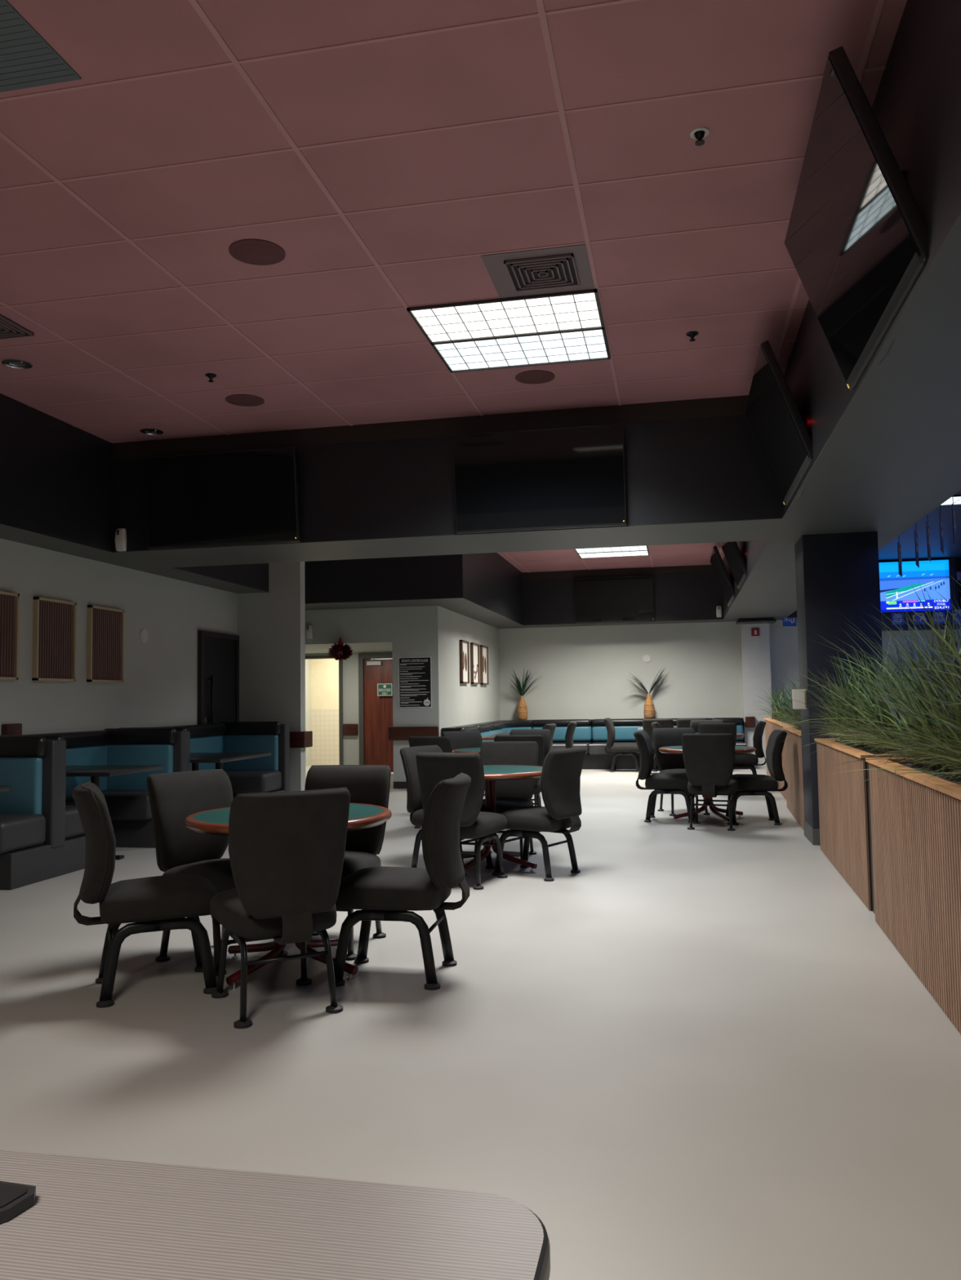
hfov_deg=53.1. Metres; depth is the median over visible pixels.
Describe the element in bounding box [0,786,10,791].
table
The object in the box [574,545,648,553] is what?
recessed light
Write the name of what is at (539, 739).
banquet chair
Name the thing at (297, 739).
wall rail
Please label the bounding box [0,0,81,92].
ceiling vent
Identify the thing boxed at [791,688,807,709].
thermostat
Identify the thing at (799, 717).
ornamental grass
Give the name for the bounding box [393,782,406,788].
baseboard
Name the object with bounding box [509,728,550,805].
banquet chair
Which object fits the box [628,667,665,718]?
wicker vase
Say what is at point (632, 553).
recessed light
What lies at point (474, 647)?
framed picture
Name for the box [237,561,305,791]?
wall
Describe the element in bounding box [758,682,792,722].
ornamental grass
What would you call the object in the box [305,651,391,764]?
wall
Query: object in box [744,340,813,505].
television
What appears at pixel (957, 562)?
television
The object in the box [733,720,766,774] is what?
banquet chair
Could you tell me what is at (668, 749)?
round table
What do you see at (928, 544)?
pennant
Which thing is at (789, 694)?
ornamental grass
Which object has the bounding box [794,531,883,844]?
structural column
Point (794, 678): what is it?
ornamental grass
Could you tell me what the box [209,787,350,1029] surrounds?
banquet chair
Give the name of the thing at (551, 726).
banquet chair
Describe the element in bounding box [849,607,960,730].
ornamental grass
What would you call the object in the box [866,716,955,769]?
ornamental grass
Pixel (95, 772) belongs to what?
table
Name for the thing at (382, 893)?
banquet chair
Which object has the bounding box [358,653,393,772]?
door
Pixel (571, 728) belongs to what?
banquet chair
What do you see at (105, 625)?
art
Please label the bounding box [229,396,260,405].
grille
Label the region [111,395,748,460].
trim
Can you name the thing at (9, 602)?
art
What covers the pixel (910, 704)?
ornamental grass
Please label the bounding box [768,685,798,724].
ornamental grass
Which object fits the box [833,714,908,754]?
ornamental grass
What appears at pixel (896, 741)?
ornamental grass
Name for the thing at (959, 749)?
ornamental grass
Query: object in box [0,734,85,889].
bench
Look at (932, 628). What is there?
ornamental grass
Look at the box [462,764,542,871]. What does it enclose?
round table
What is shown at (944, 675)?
ornamental grass
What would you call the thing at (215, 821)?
round table
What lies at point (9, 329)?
ceiling vent
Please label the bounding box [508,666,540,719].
potted plant
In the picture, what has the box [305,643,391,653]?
ceiling
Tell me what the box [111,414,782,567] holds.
wall
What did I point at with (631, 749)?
banquet chair
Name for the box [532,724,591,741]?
cushion
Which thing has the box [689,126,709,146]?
sprinkler
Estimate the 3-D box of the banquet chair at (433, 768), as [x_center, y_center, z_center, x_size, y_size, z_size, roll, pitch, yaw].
[-0.128,1.248,6.805,0.503,0.928,0.634,-2,-4,23]
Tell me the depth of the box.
17.36 m
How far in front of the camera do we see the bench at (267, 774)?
11.42 m
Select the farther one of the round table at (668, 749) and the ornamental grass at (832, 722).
the round table at (668, 749)
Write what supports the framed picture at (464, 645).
attached to the wall at (454, 703)
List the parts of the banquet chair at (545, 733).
backrest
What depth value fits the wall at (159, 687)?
9.55 m
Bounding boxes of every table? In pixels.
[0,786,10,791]
[0,1149,550,1279]
[66,764,164,859]
[183,803,391,990]
[190,752,271,770]
[452,747,479,755]
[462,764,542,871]
[481,732,509,740]
[636,726,676,771]
[658,745,755,823]
[695,733,743,737]
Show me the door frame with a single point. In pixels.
(340, 662)
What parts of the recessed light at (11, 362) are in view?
bulb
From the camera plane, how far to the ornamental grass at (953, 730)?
3.62 m
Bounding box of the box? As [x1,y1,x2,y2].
[735,617,776,624]
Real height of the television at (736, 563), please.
0.810 m
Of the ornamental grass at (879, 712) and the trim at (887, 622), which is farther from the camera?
the trim at (887, 622)
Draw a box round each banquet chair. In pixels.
[71,781,218,1008]
[146,768,287,976]
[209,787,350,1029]
[283,764,391,960]
[333,772,471,990]
[400,745,494,876]
[408,736,452,828]
[415,751,507,889]
[441,730,484,795]
[471,741,537,860]
[492,746,586,881]
[493,734,544,806]
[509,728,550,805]
[542,723,555,751]
[564,721,577,748]
[603,717,639,772]
[633,730,695,822]
[642,718,673,761]
[651,721,662,764]
[652,727,710,816]
[676,718,706,728]
[681,733,738,831]
[689,720,724,733]
[697,722,736,745]
[724,729,787,825]
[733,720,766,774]
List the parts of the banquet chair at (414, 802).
leg, backrest, seat, leg, leg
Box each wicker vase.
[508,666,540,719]
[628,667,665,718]
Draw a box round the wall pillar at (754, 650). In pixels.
[739,623,772,765]
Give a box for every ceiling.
[0,0,960,572]
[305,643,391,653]
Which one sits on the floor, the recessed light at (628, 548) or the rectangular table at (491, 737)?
the rectangular table at (491, 737)
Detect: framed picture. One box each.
[458,640,469,683]
[470,642,479,684]
[479,644,488,684]
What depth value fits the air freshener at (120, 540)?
8.70 m
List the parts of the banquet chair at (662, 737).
leg, leg, seat, backrest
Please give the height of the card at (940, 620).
0.215 m
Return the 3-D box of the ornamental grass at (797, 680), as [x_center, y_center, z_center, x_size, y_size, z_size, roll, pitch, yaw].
[3.488,0.604,9.909,1.138,0.680,1.157,1,-4,-21]
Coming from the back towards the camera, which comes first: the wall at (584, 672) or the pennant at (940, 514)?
the wall at (584, 672)
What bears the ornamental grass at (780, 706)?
in the planter at (793, 747)
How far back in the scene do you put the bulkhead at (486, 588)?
13.55 m
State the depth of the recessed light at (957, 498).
12.06 m
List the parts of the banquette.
seat, seat, seat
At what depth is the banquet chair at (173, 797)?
4.93 m
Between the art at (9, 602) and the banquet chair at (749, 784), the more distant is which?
the banquet chair at (749, 784)
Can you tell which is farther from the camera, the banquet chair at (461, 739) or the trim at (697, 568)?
the trim at (697, 568)
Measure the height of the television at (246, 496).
0.820 m
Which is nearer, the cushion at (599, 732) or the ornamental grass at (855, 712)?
the ornamental grass at (855, 712)
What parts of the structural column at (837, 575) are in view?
column plate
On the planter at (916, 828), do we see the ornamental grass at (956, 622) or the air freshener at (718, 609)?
the ornamental grass at (956, 622)
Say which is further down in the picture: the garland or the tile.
the tile
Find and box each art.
[0,591,19,679]
[31,596,76,681]
[86,604,124,682]
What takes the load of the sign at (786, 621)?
hanging from the wall at (584, 672)
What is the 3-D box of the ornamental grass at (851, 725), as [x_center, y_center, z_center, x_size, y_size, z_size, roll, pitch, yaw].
[2.634,0.605,6.773,0.527,0.314,0.997,-2,-4,12]
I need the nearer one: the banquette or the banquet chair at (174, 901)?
the banquet chair at (174, 901)
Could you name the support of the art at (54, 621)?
attached to the wall at (159, 687)
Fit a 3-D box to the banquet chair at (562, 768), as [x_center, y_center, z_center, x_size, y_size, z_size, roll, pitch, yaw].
[0.447,1.257,7.085,0.634,0.928,0.503,-3,-4,35]
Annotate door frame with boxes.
[305,655,343,764]
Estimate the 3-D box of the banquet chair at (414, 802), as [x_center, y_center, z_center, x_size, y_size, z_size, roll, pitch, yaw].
[-0.266,1.285,7.361,0.634,0.928,0.503,-3,-4,33]
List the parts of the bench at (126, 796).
seat, seat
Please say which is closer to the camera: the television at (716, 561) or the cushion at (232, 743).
the cushion at (232, 743)
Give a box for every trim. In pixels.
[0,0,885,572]
[0,393,268,593]
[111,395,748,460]
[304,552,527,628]
[521,564,714,579]
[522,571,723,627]
[721,609,796,622]
[878,557,960,631]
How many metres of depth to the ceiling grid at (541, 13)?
4.66 m
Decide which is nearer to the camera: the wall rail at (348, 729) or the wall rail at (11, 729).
the wall rail at (11, 729)
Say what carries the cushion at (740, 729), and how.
on the banquette
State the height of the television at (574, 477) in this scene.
0.820 m
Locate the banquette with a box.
[441,717,747,769]
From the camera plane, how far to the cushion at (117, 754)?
9.11 m
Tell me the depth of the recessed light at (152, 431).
8.45 m
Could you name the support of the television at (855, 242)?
attached to the wall at (886, 449)
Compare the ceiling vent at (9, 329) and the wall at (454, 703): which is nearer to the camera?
the ceiling vent at (9, 329)
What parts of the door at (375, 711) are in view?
closer arm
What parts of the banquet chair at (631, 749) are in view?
backrest, leg, leg, seat, leg, leg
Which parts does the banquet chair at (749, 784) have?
leg, leg, seat, leg, leg, backrest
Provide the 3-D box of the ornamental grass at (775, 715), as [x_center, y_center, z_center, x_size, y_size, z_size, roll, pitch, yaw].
[4.497,0.933,14.560,1.061,0.566,0.971,-2,-4,12]
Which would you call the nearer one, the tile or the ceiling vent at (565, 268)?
the ceiling vent at (565, 268)
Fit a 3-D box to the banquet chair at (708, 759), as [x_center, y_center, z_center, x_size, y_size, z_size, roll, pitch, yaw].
[2.271,1.376,9.448,0.503,0.928,0.634,-2,-4,20]
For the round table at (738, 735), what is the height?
0.749 m
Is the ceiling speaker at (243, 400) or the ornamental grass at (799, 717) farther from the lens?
the ornamental grass at (799, 717)
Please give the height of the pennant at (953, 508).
0.420 m
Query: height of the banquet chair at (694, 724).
0.928 m
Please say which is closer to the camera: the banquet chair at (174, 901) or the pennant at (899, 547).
the banquet chair at (174, 901)
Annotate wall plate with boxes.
[139,629,148,643]
[642,654,650,662]
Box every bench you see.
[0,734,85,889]
[32,727,190,848]
[158,721,289,798]
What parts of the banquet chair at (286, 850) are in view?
leg, leg, seat, backrest, leg, leg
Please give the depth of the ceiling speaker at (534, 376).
7.15 m
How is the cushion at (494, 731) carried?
on the banquette
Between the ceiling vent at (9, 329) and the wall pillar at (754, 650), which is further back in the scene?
the wall pillar at (754, 650)
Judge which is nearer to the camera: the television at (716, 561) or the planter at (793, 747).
the planter at (793, 747)
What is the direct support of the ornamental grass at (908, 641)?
in the planter at (916, 828)
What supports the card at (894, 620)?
hanging from the television at (934, 574)
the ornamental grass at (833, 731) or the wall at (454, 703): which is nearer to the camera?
the ornamental grass at (833, 731)
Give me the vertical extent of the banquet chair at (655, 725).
0.928 m
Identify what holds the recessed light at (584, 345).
in the ceiling at (641, 49)
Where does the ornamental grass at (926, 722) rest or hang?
in the planter at (916, 828)
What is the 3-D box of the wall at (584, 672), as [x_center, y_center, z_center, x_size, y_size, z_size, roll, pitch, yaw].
[6.404,0.445,17.774,12.588,3.690,0.150,-2,-4,12]
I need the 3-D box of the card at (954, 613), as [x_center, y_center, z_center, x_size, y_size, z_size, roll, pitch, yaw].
[8.521,-0.407,17.048,0.234,0.215,0.009,-2,-4,12]
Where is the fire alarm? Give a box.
[751,628,759,635]
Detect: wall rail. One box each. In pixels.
[1,723,22,735]
[289,730,312,747]
[342,724,358,735]
[387,726,439,740]
[745,716,755,727]
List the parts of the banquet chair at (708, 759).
leg, leg, backrest, seat, leg, leg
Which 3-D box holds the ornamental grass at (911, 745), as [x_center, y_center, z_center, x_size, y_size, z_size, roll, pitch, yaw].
[2.094,0.499,4.555,0.636,0.268,0.937,-2,-4,12]
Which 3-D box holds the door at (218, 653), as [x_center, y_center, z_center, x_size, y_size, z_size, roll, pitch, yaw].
[-3.136,0.984,11.591,0.084,2.140,0.980,-2,-4,12]
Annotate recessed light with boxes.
[1,358,32,368]
[139,427,163,435]
[406,288,604,344]
[431,326,610,373]
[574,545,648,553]
[577,551,648,558]
[940,494,960,506]
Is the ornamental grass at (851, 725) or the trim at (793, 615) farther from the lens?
the trim at (793, 615)
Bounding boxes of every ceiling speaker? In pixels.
[225,394,264,406]
[228,238,284,265]
[515,369,555,383]
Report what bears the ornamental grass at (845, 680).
on the planter at (843, 813)
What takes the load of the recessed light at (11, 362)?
in the ceiling at (641, 49)
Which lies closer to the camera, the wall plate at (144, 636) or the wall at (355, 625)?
the wall plate at (144, 636)
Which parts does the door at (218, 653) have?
lock plate, pull handle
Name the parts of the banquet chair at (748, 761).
seat, leg, backrest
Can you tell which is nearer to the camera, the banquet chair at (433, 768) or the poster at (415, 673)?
the banquet chair at (433, 768)
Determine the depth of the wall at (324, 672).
19.73 m
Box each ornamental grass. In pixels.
[746,684,789,720]
[753,681,796,724]
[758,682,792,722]
[762,677,800,729]
[767,680,800,725]
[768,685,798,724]
[773,678,800,738]
[773,705,800,728]
[773,706,800,729]
[780,709,800,728]
[785,604,960,765]
[785,652,892,743]
[796,646,926,746]
[800,635,953,736]
[808,711,851,742]
[809,577,960,790]
[809,584,960,778]
[812,711,858,745]
[814,640,926,728]
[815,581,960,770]
[815,710,875,749]
[822,639,939,757]
[825,622,959,761]
[825,710,888,752]
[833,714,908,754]
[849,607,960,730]
[862,718,930,764]
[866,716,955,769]
[870,720,959,775]
[875,713,960,781]
[878,627,960,786]
[898,640,960,706]
[911,720,960,780]
[911,729,960,791]
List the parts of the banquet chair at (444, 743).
backrest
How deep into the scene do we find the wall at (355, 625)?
14.30 m
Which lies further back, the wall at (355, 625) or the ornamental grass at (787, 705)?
the wall at (355, 625)
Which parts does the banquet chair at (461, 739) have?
backrest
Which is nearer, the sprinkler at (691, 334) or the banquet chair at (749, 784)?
the sprinkler at (691, 334)
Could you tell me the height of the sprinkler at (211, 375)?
0.048 m
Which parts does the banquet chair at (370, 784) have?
backrest, leg, seat, leg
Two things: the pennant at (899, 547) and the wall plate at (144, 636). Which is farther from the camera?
the wall plate at (144, 636)
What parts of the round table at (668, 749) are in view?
leg, leg, leg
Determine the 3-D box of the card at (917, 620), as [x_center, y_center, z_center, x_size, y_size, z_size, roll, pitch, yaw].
[7.855,-0.388,17.184,0.234,0.215,0.009,-2,-4,12]
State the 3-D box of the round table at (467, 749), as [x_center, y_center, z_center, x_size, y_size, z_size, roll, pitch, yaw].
[0.186,1.554,10.352,0.990,0.749,0.990,-1,-4,2]
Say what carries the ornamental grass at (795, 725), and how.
in the planter at (793, 747)
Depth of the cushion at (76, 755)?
8.82 m
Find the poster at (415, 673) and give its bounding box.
[398,656,431,710]
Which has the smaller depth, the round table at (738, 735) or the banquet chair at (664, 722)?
the round table at (738, 735)
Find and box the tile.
[311,708,339,764]
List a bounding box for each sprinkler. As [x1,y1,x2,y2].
[204,373,216,382]
[685,331,697,341]
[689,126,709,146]
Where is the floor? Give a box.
[0,764,960,1279]
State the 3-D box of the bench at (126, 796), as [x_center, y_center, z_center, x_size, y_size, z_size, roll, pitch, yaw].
[-3.324,1.347,8.704,0.826,1.065,2.320,-2,-4,12]
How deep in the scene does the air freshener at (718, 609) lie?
17.48 m
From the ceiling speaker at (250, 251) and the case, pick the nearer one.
the case
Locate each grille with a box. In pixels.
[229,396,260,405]
[234,243,279,263]
[519,373,551,383]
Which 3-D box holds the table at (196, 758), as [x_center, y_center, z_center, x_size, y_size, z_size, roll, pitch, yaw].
[-2.846,1.565,9.851,0.984,0.749,1.184,-2,-4,12]
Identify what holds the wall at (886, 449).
attached to the ceiling at (641, 49)
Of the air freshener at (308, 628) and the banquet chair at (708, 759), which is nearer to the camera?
the banquet chair at (708, 759)
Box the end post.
[866,761,918,914]
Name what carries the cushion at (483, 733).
on the banquette
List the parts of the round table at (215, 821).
leg, leg, leg, leg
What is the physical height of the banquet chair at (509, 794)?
0.928 m
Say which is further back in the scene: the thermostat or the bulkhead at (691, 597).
the bulkhead at (691, 597)
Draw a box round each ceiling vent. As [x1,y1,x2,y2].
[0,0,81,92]
[0,314,34,339]
[480,244,594,297]
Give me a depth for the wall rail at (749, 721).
17.53 m
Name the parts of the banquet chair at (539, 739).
backrest, seat, leg, leg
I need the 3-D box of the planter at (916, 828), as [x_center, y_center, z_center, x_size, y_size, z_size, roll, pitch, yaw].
[2.030,1.023,3.637,0.484,0.920,3.671,-2,-4,13]
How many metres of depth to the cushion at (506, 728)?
18.06 m
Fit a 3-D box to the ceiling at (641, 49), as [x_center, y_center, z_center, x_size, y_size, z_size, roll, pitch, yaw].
[3.219,-2.071,6.874,14.330,0.080,23.500,-2,-4,12]
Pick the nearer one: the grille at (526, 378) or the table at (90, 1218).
the table at (90, 1218)
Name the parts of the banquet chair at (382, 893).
leg, leg, seat, leg, leg, backrest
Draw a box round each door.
[197,630,239,724]
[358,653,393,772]
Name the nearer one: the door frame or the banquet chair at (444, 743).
the banquet chair at (444, 743)
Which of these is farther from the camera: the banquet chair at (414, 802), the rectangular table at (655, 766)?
the rectangular table at (655, 766)
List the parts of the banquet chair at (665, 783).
backrest, leg, leg, seat, leg, leg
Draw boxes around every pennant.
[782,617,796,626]
[897,539,902,577]
[914,523,919,568]
[925,515,930,561]
[938,505,943,554]
[951,496,955,547]
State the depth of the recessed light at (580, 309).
6.02 m
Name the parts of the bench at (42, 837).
seat, seat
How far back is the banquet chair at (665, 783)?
9.93 m
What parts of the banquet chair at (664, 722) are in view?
backrest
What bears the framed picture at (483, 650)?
attached to the wall at (454, 703)
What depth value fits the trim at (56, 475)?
8.14 m
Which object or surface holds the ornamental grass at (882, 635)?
on the planter at (843, 813)
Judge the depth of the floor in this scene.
3.48 m
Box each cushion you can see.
[0,756,42,814]
[65,745,106,795]
[106,744,173,789]
[190,735,223,771]
[223,734,278,770]
[480,730,490,742]
[489,728,502,741]
[502,725,533,732]
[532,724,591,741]
[591,724,642,741]
[736,724,743,740]
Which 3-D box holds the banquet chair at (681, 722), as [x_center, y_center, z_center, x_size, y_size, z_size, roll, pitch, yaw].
[3.517,1.756,15.893,0.503,0.928,0.634,-2,-4,13]
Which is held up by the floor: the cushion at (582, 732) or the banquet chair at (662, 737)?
the banquet chair at (662, 737)
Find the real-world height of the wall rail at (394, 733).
0.200 m
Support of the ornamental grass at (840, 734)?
in the planter at (843, 813)
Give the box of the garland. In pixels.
[327,636,353,660]
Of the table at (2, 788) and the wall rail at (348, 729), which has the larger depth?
the wall rail at (348, 729)
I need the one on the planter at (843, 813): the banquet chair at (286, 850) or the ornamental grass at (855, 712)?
the ornamental grass at (855, 712)
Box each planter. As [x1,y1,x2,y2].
[763,717,800,799]
[782,726,804,831]
[813,737,909,911]
[865,757,960,1034]
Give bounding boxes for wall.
[0,537,237,735]
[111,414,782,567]
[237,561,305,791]
[305,606,422,782]
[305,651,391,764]
[305,659,311,766]
[311,658,338,709]
[421,605,500,736]
[498,619,960,719]
[722,0,960,619]
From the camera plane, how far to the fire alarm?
17.65 m
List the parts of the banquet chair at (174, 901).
backrest, leg, leg, seat, leg, leg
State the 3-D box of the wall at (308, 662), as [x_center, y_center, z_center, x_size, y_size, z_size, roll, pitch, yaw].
[-4.285,0.526,16.446,0.200,3.690,7.900,-2,-4,12]
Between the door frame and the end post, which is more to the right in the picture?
the end post
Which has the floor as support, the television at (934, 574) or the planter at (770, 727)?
the planter at (770, 727)
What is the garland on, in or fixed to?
hanging from the wall at (355, 625)
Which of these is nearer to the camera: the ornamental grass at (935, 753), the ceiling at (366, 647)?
the ornamental grass at (935, 753)
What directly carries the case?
on the table at (90, 1218)
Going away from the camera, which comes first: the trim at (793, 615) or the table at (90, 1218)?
the table at (90, 1218)
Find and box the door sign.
[377,683,391,695]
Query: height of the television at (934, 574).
0.927 m
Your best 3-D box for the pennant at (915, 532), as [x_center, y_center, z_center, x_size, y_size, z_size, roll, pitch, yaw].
[3.777,-0.847,8.323,0.008,0.420,0.240,-3,-4,29]
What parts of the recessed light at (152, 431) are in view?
bulb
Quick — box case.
[0,1181,35,1223]
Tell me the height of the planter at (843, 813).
0.920 m
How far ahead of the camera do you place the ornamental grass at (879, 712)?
5.99 m
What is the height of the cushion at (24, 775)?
0.485 m
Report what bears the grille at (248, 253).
attached to the ceiling speaker at (250, 251)
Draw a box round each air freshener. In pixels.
[114,528,126,551]
[306,625,312,639]
[715,605,721,617]
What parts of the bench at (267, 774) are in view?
seat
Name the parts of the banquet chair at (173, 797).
leg, backrest, seat, leg, leg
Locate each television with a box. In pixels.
[142,446,300,549]
[452,422,626,533]
[573,575,654,623]
[710,546,734,606]
[719,541,746,588]
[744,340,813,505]
[784,46,927,390]
[878,559,950,613]
[953,559,960,611]
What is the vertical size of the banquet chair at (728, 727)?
0.928 m
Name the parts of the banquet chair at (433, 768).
backrest, leg, seat, leg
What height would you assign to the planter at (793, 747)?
0.920 m
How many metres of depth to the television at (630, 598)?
17.82 m
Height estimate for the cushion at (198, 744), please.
0.485 m
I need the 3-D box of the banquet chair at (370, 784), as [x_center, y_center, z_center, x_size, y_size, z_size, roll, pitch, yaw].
[-0.782,1.156,5.156,0.503,0.928,0.634,-2,-4,13]
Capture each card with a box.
[891,613,904,625]
[912,612,926,624]
[932,611,945,623]
[953,611,960,622]
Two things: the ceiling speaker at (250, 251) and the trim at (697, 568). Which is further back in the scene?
the trim at (697, 568)
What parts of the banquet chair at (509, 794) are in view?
leg, seat, backrest, leg, leg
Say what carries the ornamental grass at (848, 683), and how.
in the planter at (843, 813)
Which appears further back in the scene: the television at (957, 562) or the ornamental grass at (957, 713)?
the television at (957, 562)
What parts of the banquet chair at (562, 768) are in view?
leg, leg, seat, leg, backrest, leg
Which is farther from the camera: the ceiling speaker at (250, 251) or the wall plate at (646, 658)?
the wall plate at (646, 658)

